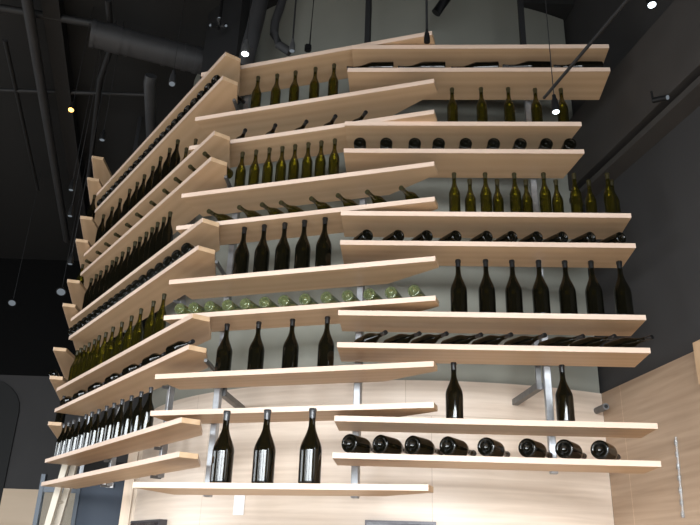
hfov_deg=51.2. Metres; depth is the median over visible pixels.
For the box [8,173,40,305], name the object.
spot lamp
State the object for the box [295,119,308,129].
wine bottle
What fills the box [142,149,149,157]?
wine bottle
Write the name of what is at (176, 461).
shelf
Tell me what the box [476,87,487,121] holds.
wine bottle
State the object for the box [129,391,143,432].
wine bottle
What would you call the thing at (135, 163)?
wine bottle
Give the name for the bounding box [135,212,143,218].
wine bottle
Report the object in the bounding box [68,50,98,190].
spot lamp
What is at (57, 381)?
shelf
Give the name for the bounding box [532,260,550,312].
wine bottle
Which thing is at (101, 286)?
wine bottle
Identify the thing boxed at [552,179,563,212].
wine bottle
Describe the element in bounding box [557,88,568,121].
wine bottle
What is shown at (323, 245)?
wine bottle
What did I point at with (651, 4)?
spot lamp
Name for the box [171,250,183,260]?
wine bottle
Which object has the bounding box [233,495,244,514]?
light switch
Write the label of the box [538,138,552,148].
wine bottle
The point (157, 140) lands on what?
wine bottle
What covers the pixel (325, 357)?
wine bottle
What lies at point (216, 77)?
wine bottle
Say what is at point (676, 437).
strip
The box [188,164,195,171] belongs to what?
wine bottle
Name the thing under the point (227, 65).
shelf
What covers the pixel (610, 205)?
wine bottle
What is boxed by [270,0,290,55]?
flexible hose
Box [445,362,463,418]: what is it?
wine bottle
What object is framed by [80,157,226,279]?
shelf
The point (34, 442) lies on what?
wall
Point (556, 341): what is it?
wine bottle
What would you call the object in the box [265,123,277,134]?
wine bottle
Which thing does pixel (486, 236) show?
wine bottle
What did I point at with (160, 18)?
ceiling
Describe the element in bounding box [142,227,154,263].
wine bottle
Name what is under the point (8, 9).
ceiling pipe
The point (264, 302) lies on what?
wine bottle
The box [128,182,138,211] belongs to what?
wine bottle
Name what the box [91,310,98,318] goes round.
wine bottle
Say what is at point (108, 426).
wine bottle
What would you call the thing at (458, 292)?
wine bottle
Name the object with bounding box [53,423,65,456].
wine bottle
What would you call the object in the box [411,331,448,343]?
wine bottle
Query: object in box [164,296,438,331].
shelf
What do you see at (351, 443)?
wine bottle
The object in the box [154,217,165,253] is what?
wine bottle
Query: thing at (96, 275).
wine bottle
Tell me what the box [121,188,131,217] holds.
wine bottle
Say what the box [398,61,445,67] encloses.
wine bottle
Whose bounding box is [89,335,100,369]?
wine bottle
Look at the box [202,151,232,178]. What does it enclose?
wine bottle
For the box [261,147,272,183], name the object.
wine bottle
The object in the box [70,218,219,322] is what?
shelf
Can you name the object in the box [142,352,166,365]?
wine bottle
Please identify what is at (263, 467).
wine bottle
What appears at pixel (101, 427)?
wine bottle
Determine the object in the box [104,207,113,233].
wine bottle
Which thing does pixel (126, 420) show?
wine bottle
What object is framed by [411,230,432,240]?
wine bottle
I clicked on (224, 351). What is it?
wine bottle
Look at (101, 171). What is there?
shelf
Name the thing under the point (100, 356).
wine bottle
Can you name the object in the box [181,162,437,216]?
shelf
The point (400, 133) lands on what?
shelf
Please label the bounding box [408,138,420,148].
wine bottle
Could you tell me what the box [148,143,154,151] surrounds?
wine bottle
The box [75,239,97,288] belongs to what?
shelf
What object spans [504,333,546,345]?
wine bottle
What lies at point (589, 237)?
wine bottle
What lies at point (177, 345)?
wine bottle
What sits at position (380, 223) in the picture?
shelf
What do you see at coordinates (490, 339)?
wine bottle
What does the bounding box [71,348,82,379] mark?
wine bottle
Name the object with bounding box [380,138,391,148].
wine bottle
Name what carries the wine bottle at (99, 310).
on the shelf at (200, 261)
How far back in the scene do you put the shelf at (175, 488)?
3.64 m
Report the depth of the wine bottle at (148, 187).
5.49 m
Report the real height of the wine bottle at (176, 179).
0.068 m
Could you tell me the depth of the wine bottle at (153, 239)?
5.03 m
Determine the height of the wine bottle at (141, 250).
0.305 m
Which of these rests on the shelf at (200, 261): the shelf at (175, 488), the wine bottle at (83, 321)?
the wine bottle at (83, 321)
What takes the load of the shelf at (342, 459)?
attached to the steel post at (546, 385)
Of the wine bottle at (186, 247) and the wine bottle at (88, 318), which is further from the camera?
the wine bottle at (88, 318)
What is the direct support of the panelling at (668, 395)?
attached to the wall at (660, 191)
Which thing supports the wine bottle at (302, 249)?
on the shelf at (388, 271)
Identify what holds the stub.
attached to the panelling at (459, 496)
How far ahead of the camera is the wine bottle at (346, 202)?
4.25 m
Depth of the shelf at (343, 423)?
3.73 m
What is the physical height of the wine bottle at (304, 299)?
0.068 m
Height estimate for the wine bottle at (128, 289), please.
0.074 m
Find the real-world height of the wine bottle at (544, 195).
0.297 m
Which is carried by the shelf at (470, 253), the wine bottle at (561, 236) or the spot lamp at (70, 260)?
the wine bottle at (561, 236)
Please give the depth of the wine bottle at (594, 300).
3.95 m
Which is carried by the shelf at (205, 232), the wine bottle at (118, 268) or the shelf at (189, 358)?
the wine bottle at (118, 268)
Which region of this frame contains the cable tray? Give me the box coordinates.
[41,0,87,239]
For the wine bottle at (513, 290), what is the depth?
3.97 m
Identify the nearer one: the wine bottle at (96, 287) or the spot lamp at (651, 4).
the spot lamp at (651, 4)
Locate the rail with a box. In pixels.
[569,76,699,204]
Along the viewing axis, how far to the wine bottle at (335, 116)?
4.51 m
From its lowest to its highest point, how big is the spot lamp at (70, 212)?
1.919 m
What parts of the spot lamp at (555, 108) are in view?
cord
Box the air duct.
[88,19,203,74]
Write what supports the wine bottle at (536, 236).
on the shelf at (470, 253)
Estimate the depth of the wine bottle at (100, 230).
6.32 m
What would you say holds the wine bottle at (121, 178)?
on the shelf at (219, 98)
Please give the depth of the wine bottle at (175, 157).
5.13 m
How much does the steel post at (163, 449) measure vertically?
2.556 m
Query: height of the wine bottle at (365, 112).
0.074 m
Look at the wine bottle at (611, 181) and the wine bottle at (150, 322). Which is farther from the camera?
the wine bottle at (150, 322)
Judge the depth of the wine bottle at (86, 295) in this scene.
6.12 m
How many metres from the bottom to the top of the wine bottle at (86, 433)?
0.268 m
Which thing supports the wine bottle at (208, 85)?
on the shelf at (219, 98)
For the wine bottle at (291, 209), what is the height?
0.067 m
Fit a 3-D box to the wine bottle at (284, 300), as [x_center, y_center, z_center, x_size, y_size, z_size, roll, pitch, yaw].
[-0.330,0.267,4.252,0.068,0.068,0.290,-6,-23,19]
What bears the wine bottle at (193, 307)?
on the shelf at (304, 315)
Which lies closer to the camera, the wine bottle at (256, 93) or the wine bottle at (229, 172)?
the wine bottle at (229, 172)
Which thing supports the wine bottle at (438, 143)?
on the shelf at (467, 163)
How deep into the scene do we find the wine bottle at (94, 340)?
5.67 m
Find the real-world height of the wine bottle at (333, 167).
0.297 m
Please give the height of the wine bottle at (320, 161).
0.297 m
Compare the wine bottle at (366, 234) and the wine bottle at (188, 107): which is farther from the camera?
the wine bottle at (188, 107)
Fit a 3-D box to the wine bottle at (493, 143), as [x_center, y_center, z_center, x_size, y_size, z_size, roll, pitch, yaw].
[0.853,-0.646,4.426,0.075,0.073,0.296,0,-22,4]
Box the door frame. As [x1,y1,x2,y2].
[119,450,142,524]
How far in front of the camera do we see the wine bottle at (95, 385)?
5.25 m
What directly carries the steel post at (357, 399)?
hanging from the ceiling
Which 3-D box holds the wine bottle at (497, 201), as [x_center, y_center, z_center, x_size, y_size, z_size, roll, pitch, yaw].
[0.878,-0.360,4.333,0.065,0.297,0.066,16,-26,-31]
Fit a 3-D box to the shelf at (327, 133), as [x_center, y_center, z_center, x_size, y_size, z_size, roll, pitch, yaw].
[-0.235,-0.766,4.661,1.622,0.028,0.285,-5,-23,17]
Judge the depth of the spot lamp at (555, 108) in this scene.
3.75 m
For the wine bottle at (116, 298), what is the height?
0.074 m
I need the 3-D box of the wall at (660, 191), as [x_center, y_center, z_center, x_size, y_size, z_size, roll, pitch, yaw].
[2.209,-0.735,1.630,0.150,5.970,7.300,5,-22,-6]
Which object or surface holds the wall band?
attached to the wall at (34, 442)
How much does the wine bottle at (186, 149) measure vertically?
0.297 m
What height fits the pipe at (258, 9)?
0.699 m
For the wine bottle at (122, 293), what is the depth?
5.22 m
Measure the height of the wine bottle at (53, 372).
0.073 m
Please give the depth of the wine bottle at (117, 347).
5.21 m
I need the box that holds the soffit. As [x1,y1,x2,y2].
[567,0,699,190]
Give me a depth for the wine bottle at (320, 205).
4.29 m
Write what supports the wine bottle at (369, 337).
on the shelf at (348, 351)
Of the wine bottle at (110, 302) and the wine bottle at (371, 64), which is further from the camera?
the wine bottle at (110, 302)
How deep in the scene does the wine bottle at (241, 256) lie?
4.37 m
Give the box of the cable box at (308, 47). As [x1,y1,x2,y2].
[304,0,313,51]
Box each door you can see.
[0,381,19,503]
[32,474,124,524]
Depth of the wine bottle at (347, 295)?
4.10 m
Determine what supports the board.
attached to the panelling at (668, 395)
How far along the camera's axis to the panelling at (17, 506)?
10.39 m
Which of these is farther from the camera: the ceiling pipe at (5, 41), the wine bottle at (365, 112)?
the ceiling pipe at (5, 41)
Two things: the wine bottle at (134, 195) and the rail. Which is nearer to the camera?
the rail
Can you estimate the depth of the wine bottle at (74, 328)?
6.06 m
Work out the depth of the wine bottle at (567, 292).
3.95 m
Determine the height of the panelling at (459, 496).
2.680 m
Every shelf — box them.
[41,452,200,488]
[45,417,202,465]
[48,422,70,438]
[49,376,72,400]
[53,347,74,379]
[54,344,207,415]
[56,313,210,393]
[62,303,95,351]
[67,279,86,309]
[69,245,215,345]
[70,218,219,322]
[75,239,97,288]
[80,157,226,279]
[80,216,97,245]
[84,131,229,259]
[87,177,107,226]
[92,156,111,185]
[95,76,237,216]
[96,52,240,196]
[132,482,432,495]
[150,402,437,423]
[155,361,437,389]
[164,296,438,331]
[169,256,438,298]
[176,197,437,244]
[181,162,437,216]
[189,110,436,167]
[195,79,436,139]
[201,31,434,95]
[332,452,660,473]
[334,416,657,437]
[337,342,650,366]
[338,310,645,335]
[340,240,635,267]
[341,211,630,238]
[344,148,583,177]
[345,121,581,148]
[347,67,609,99]
[352,44,608,67]
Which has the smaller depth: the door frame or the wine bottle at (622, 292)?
the wine bottle at (622, 292)
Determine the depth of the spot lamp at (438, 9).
5.29 m
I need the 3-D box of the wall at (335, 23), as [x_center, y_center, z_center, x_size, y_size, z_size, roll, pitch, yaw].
[-0.117,0.650,5.221,3.525,5.970,0.832,-7,-24,20]
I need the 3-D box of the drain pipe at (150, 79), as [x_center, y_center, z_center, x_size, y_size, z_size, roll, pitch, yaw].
[-1.998,-1.217,7.373,0.113,0.133,2.251,7,-23,-12]
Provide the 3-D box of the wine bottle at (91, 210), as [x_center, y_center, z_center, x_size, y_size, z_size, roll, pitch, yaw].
[-2.325,-0.470,6.583,0.068,0.305,0.067,2,-22,0]
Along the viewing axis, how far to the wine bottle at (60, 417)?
6.16 m
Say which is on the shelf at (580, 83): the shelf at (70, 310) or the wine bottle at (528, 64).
the wine bottle at (528, 64)
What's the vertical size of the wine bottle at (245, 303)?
0.068 m
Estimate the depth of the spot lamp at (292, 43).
5.16 m
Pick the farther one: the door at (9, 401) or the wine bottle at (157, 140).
the door at (9, 401)
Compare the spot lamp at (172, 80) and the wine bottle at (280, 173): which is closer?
the wine bottle at (280, 173)
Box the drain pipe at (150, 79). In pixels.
[143,73,156,138]
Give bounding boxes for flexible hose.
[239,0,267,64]
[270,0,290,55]
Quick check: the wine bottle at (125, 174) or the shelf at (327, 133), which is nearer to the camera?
the shelf at (327, 133)
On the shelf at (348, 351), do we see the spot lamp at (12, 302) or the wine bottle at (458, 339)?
the wine bottle at (458, 339)
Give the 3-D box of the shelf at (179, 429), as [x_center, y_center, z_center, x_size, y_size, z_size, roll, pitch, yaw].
[-1.543,1.235,4.892,0.275,0.028,2.608,17,-27,-32]
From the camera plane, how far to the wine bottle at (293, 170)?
4.54 m
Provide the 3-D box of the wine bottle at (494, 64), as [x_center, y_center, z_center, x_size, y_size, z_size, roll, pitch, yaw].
[0.778,-1.216,4.568,0.295,0.074,0.074,0,-22,5]
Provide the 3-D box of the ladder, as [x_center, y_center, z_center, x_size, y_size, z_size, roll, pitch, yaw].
[-2.447,2.625,5.578,0.108,2.446,0.478,-17,-29,38]
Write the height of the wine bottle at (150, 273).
0.073 m
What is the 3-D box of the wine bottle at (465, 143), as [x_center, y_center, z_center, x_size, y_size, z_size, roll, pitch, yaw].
[0.689,-0.648,4.435,0.075,0.074,0.295,1,-22,4]
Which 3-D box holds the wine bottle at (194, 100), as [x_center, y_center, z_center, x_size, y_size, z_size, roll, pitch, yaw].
[-0.990,-1.045,5.103,0.074,0.074,0.295,-12,-26,30]
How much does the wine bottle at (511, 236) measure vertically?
0.070 m
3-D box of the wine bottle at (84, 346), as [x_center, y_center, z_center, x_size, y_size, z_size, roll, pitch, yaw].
[-2.152,0.811,5.873,0.070,0.300,0.069,7,-23,-12]
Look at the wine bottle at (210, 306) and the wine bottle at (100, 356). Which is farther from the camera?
the wine bottle at (100, 356)
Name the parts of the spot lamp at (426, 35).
cord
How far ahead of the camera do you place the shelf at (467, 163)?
4.36 m
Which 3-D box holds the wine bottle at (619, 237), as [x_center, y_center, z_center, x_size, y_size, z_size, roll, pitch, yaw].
[1.441,-0.091,4.159,0.070,0.070,0.285,12,-24,-22]
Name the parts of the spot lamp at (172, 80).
cord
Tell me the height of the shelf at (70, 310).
0.028 m
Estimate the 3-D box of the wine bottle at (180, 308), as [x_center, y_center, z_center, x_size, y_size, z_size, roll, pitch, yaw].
[-0.963,0.324,4.445,0.068,0.068,0.290,-6,-23,18]
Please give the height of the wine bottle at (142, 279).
0.074 m
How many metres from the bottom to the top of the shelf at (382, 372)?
0.028 m
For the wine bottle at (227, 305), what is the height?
0.068 m
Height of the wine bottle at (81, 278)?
0.300 m
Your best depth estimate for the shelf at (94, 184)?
6.63 m
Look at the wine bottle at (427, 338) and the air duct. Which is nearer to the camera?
the wine bottle at (427, 338)
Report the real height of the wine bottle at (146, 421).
0.268 m
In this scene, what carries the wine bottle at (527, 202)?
on the shelf at (380, 223)
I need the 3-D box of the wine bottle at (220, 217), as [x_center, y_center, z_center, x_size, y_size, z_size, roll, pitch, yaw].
[-0.780,-0.265,4.541,0.068,0.068,0.290,-13,-26,32]
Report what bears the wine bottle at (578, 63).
on the shelf at (580, 83)
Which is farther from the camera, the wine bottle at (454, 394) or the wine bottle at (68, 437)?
the wine bottle at (68, 437)
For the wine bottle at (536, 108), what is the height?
0.297 m
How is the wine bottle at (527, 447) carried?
on the shelf at (342, 459)
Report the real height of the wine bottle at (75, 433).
0.268 m
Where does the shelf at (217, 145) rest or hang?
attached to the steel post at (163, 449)
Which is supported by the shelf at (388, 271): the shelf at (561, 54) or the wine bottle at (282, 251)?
the wine bottle at (282, 251)
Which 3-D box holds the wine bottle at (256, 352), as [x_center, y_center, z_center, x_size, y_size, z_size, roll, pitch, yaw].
[-0.532,0.485,4.178,0.090,0.305,0.091,-6,-23,18]
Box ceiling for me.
[0,0,277,260]
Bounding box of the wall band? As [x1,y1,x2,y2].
[0,258,157,376]
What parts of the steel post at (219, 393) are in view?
shelf arm, shelf arm, bracket plate, shelf arm, shelf arm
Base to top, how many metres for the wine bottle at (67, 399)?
0.074 m
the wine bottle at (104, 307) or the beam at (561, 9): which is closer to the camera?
the wine bottle at (104, 307)
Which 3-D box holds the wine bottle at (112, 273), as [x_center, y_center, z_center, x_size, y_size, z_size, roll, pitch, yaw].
[-1.836,0.099,5.685,0.068,0.305,0.067,-5,-23,17]
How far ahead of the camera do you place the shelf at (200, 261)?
5.04 m
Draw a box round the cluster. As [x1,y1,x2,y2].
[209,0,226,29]
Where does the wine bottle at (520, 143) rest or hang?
on the shelf at (467, 163)
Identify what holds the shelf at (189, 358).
attached to the steel post at (163, 449)
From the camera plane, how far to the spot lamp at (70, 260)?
5.79 m
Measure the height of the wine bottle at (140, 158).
0.074 m
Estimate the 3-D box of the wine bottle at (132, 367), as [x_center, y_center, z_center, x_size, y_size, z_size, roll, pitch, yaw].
[-1.395,0.688,4.732,0.074,0.074,0.295,16,-26,-31]
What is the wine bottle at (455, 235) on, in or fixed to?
on the shelf at (470, 253)
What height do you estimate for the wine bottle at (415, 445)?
0.094 m
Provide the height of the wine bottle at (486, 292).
0.330 m
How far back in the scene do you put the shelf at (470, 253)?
4.13 m
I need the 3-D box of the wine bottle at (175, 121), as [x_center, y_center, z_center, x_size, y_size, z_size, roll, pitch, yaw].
[-1.184,-0.951,5.350,0.075,0.074,0.295,-11,-26,29]
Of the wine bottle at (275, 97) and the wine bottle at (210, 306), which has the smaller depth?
the wine bottle at (210, 306)
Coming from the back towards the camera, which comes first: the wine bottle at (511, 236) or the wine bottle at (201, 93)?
the wine bottle at (201, 93)
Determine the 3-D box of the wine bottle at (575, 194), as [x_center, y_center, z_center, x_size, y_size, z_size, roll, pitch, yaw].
[1.310,-0.384,4.238,0.066,0.297,0.065,8,-23,-14]
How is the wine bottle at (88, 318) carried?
on the shelf at (200, 261)
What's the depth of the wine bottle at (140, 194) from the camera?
5.62 m
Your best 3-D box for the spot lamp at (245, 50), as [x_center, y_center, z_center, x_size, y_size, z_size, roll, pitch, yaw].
[-0.691,-1.964,5.166,0.060,1.208,0.063,2,-22,0]
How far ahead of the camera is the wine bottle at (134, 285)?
5.04 m
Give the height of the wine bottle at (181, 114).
0.074 m
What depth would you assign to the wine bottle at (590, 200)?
4.28 m
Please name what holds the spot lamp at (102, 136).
hanging from the ceiling
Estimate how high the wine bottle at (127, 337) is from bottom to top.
0.300 m
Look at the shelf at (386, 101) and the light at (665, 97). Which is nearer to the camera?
the light at (665, 97)
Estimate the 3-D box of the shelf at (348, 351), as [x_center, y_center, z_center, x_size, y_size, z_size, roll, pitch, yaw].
[0.757,0.503,3.970,1.641,0.028,0.300,1,-22,3]
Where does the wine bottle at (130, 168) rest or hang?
on the shelf at (219, 98)
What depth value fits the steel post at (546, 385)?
4.21 m
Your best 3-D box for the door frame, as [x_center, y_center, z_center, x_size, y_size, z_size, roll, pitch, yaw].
[-1.791,2.574,5.719,0.165,2.680,0.140,2,-22,0]
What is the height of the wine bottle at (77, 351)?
0.300 m
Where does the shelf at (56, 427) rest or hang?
attached to the steel post at (139, 118)
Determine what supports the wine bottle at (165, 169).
on the shelf at (217, 145)
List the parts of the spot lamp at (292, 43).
cord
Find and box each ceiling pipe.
[0,4,92,26]
[0,88,143,96]
[3,38,39,190]
[21,0,69,242]
[86,0,112,186]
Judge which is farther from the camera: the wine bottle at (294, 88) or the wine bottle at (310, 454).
the wine bottle at (294, 88)
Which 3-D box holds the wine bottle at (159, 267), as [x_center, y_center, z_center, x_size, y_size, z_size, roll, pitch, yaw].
[-1.169,0.084,4.833,0.074,0.074,0.295,-9,-25,25]
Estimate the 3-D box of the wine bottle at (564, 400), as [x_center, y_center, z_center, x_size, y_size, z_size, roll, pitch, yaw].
[1.111,0.682,3.794,0.091,0.305,0.090,-12,-26,30]
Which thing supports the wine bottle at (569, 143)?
on the shelf at (467, 163)
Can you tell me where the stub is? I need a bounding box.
[594,403,608,413]
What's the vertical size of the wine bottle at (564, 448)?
0.094 m
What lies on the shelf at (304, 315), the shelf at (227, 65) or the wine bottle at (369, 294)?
the wine bottle at (369, 294)
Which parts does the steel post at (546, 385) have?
bracket plate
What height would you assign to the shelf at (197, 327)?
0.028 m
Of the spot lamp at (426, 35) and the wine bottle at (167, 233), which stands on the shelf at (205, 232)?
the wine bottle at (167, 233)
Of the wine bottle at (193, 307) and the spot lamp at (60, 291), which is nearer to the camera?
the wine bottle at (193, 307)
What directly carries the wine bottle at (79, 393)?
on the shelf at (189, 358)
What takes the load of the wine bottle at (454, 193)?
on the shelf at (380, 223)
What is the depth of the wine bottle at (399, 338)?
3.92 m
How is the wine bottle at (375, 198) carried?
on the shelf at (230, 230)
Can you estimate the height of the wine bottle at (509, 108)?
0.297 m
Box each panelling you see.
[0,488,75,524]
[133,380,613,524]
[602,351,699,524]
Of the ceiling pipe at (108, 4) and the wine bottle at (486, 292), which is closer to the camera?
the wine bottle at (486, 292)
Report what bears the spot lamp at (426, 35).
hanging from the ceiling
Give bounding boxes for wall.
[0,375,148,489]
[152,0,599,408]
[564,0,699,524]
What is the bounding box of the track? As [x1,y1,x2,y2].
[543,0,628,98]
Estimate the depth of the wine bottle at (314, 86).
4.72 m
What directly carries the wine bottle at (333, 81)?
on the shelf at (386, 101)
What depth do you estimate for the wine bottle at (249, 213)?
4.43 m
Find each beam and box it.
[83,461,126,472]
[523,0,573,21]
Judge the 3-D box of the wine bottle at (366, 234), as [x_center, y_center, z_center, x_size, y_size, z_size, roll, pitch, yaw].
[0.038,-0.109,4.232,0.070,0.070,0.285,12,-24,-24]
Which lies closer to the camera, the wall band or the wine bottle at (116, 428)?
the wine bottle at (116, 428)
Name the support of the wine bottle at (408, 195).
on the shelf at (230, 230)
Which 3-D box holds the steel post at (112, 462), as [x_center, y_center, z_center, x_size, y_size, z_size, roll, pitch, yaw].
[-1.763,0.477,5.881,0.083,2.556,0.040,17,-27,-32]
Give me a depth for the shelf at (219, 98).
5.28 m
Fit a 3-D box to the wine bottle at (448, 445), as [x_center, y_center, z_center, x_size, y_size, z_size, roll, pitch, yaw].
[0.572,0.965,3.766,0.093,0.094,0.305,-13,-27,33]
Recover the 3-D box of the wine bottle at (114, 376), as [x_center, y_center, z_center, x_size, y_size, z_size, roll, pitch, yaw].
[-1.597,0.786,4.990,0.074,0.074,0.295,16,-26,-31]
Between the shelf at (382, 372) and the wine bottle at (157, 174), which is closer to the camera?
the shelf at (382, 372)
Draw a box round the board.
[693,340,699,383]
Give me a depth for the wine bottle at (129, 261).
5.35 m
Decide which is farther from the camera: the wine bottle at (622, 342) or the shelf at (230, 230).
the shelf at (230, 230)
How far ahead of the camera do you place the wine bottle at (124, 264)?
5.46 m
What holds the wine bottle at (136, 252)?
on the shelf at (205, 232)
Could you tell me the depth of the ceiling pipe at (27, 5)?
7.21 m
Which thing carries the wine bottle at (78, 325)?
on the shelf at (200, 261)
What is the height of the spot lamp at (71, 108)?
1.083 m
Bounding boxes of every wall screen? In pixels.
[130,519,166,524]
[365,520,435,524]
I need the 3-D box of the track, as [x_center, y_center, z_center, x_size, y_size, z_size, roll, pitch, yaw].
[1.282,-2.040,3.887,0.018,1.909,1.316,7,-23,-12]
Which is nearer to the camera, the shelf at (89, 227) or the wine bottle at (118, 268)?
the wine bottle at (118, 268)
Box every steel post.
[79,117,141,473]
[100,325,134,486]
[150,217,195,478]
[203,95,250,496]
[351,0,371,498]
[512,0,557,473]
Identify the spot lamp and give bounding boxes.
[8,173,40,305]
[56,155,87,295]
[67,23,115,264]
[67,50,102,216]
[68,9,92,112]
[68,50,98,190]
[99,22,123,141]
[168,3,183,86]
[241,1,250,56]
[289,0,296,52]
[424,0,429,43]
[432,0,449,16]
[545,0,559,114]
[646,0,656,8]
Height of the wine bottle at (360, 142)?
0.074 m
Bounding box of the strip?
[674,437,683,517]
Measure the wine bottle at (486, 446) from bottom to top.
0.093 m
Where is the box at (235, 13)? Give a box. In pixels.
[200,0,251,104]
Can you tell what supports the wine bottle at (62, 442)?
on the shelf at (179, 429)
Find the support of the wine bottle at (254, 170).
on the shelf at (381, 181)
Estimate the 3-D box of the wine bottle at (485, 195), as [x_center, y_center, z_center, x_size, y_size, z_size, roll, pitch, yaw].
[0.793,-0.391,4.263,0.066,0.297,0.065,-11,-25,29]
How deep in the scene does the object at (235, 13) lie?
6.01 m
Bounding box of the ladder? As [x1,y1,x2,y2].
[44,464,77,524]
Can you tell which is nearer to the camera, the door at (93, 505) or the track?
the track
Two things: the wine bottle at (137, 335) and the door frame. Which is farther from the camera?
the door frame
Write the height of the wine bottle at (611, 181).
0.297 m
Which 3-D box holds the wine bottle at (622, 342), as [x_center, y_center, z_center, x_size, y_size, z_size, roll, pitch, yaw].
[1.480,0.430,3.873,0.078,0.077,0.300,14,-25,-25]
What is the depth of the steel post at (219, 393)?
4.46 m
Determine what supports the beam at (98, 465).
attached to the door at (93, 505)
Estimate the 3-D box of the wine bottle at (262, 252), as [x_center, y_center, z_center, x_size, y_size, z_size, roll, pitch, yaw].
[-0.525,-0.074,4.379,0.091,0.330,0.092,14,-25,-27]
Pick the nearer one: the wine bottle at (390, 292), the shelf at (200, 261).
the wine bottle at (390, 292)
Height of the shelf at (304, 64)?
0.028 m
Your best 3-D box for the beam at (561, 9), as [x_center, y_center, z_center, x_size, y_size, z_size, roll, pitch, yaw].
[1.562,-2.086,5.974,0.420,0.230,0.350,2,-22,0]
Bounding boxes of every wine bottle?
[49,370,58,376]
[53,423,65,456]
[55,396,65,422]
[58,421,70,454]
[60,396,72,405]
[63,419,75,453]
[68,327,73,335]
[68,350,78,381]
[69,417,81,451]
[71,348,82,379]
[72,324,78,332]
[73,389,88,399]
[75,345,86,377]
[75,414,87,449]
[76,264,83,283]
[76,321,82,328]
[79,342,90,375]
[81,317,88,325]
[81,412,93,447]
[82,278,92,309]
[85,339,96,371]
[86,313,92,321]
[87,195,95,218]
[87,274,97,305]
[88,381,104,391]
[88,409,100,445]
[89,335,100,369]
[91,270,102,302]
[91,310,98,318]
[95,214,104,242]
[95,406,108,443]
[96,306,103,314]
[96,332,107,365]
[97,265,108,297]
[102,302,109,310]
[103,260,114,293]
[103,326,114,361]
[103,402,116,440]
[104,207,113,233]
[105,372,122,383]
[107,257,118,289]
[107,297,115,306]
[111,198,121,227]
[111,399,124,438]
[112,321,123,356]
[113,251,124,285]
[113,293,120,302]
[118,176,123,183]
[119,247,130,280]
[119,289,127,298]
[120,395,133,435]
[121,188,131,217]
[121,315,133,351]
[122,363,142,375]
[123,171,128,178]
[125,241,136,276]
[125,284,133,293]
[128,165,133,173]
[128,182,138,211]
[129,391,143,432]
[130,237,141,272]
[130,308,142,346]
[131,280,140,289]
[132,160,138,167]
[135,174,146,204]
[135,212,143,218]
[136,232,148,267]
[137,155,143,162]
[138,275,149,284]
[139,387,154,429]
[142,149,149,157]
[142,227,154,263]
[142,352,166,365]
[143,301,155,339]
[144,166,154,196]
[146,268,156,278]
[147,222,159,259]
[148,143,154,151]
[151,156,162,189]
[153,138,160,145]
[153,293,166,334]
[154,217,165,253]
[154,262,165,273]
[159,131,166,139]
[160,148,171,181]
[160,211,172,249]
[163,256,174,267]
[165,125,171,133]
[166,339,194,353]
[168,139,179,173]
[171,119,178,127]
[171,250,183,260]
[174,177,182,183]
[174,303,190,313]
[177,112,184,120]
[180,147,187,162]
[181,243,194,254]
[183,105,191,114]
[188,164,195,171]
[188,302,206,312]
[190,98,198,106]
[197,90,205,99]
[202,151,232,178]
[204,83,212,92]
[204,301,224,311]
[207,209,232,220]
[210,410,233,482]
[211,75,244,103]
[215,323,232,370]
[222,299,242,310]
[232,227,249,273]
[234,151,245,186]
[236,128,246,138]
[237,205,261,217]
[240,298,260,309]
[247,321,264,369]
[248,149,259,184]
[250,76,261,107]
[251,409,275,482]
[253,224,269,271]
[259,297,278,307]
[260,202,284,214]
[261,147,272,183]
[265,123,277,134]
[270,73,280,104]
[274,222,290,270]
[275,146,285,181]
[278,295,298,306]
[279,200,303,212]
[281,318,298,367]
[288,70,298,101]
[288,144,298,179]
[294,220,310,268]
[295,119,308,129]
[298,408,321,483]
[299,293,317,304]
[301,142,312,177]
[309,67,319,98]
[309,196,331,209]
[314,140,325,176]
[315,217,331,266]
[317,316,333,366]
[320,292,339,303]
[323,114,337,125]
[328,63,337,95]
[328,138,338,174]
[336,193,357,206]
[341,434,378,453]
[342,290,359,301]
[347,62,393,70]
[353,110,367,120]
[353,229,372,239]
[354,137,365,147]
[354,330,387,342]
[363,288,381,299]
[365,189,386,203]
[372,435,408,453]
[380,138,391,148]
[382,230,403,240]
[383,331,421,342]
[385,287,401,298]
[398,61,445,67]
[399,185,419,199]
[405,435,443,454]
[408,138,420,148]
[408,285,425,296]
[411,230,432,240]
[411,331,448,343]
[432,138,444,148]
[438,230,461,240]
[439,436,476,455]
[441,332,482,343]
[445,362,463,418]
[447,87,457,121]
[449,172,460,211]
[450,259,467,311]
[451,61,498,67]
[458,138,471,148]
[465,178,475,211]
[470,231,492,241]
[471,332,512,344]
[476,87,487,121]
[477,437,509,456]
[478,259,495,312]
[480,172,491,211]
[486,138,499,148]
[492,179,503,211]
[493,231,517,241]
[502,61,550,67]
[504,87,515,121]
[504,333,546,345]
[505,259,522,312]
[510,172,521,211]
[512,138,526,148]
[518,231,542,241]
[518,438,552,457]
[521,179,532,211]
[531,88,542,121]
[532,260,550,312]
[537,334,584,345]
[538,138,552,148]
[539,172,551,212]
[542,231,567,241]
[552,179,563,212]
[553,61,602,67]
[555,364,574,420]
[555,439,586,458]
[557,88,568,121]
[558,260,577,313]
[561,138,575,148]
[569,232,595,242]
[569,334,616,346]
[570,173,582,212]
[585,179,597,212]
[585,260,604,313]
[590,440,620,459]
[599,232,625,242]
[603,173,616,212]
[603,335,653,347]
[610,179,620,212]
[614,261,633,314]
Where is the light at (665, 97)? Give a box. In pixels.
[650,91,668,102]
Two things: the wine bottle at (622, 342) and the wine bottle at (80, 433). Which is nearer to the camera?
the wine bottle at (622, 342)
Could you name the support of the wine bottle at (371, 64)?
on the shelf at (580, 83)
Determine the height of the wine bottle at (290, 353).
0.305 m
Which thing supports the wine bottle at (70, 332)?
on the shelf at (200, 261)
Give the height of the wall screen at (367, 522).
0.500 m
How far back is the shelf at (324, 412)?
3.93 m
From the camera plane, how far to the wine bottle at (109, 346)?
5.33 m

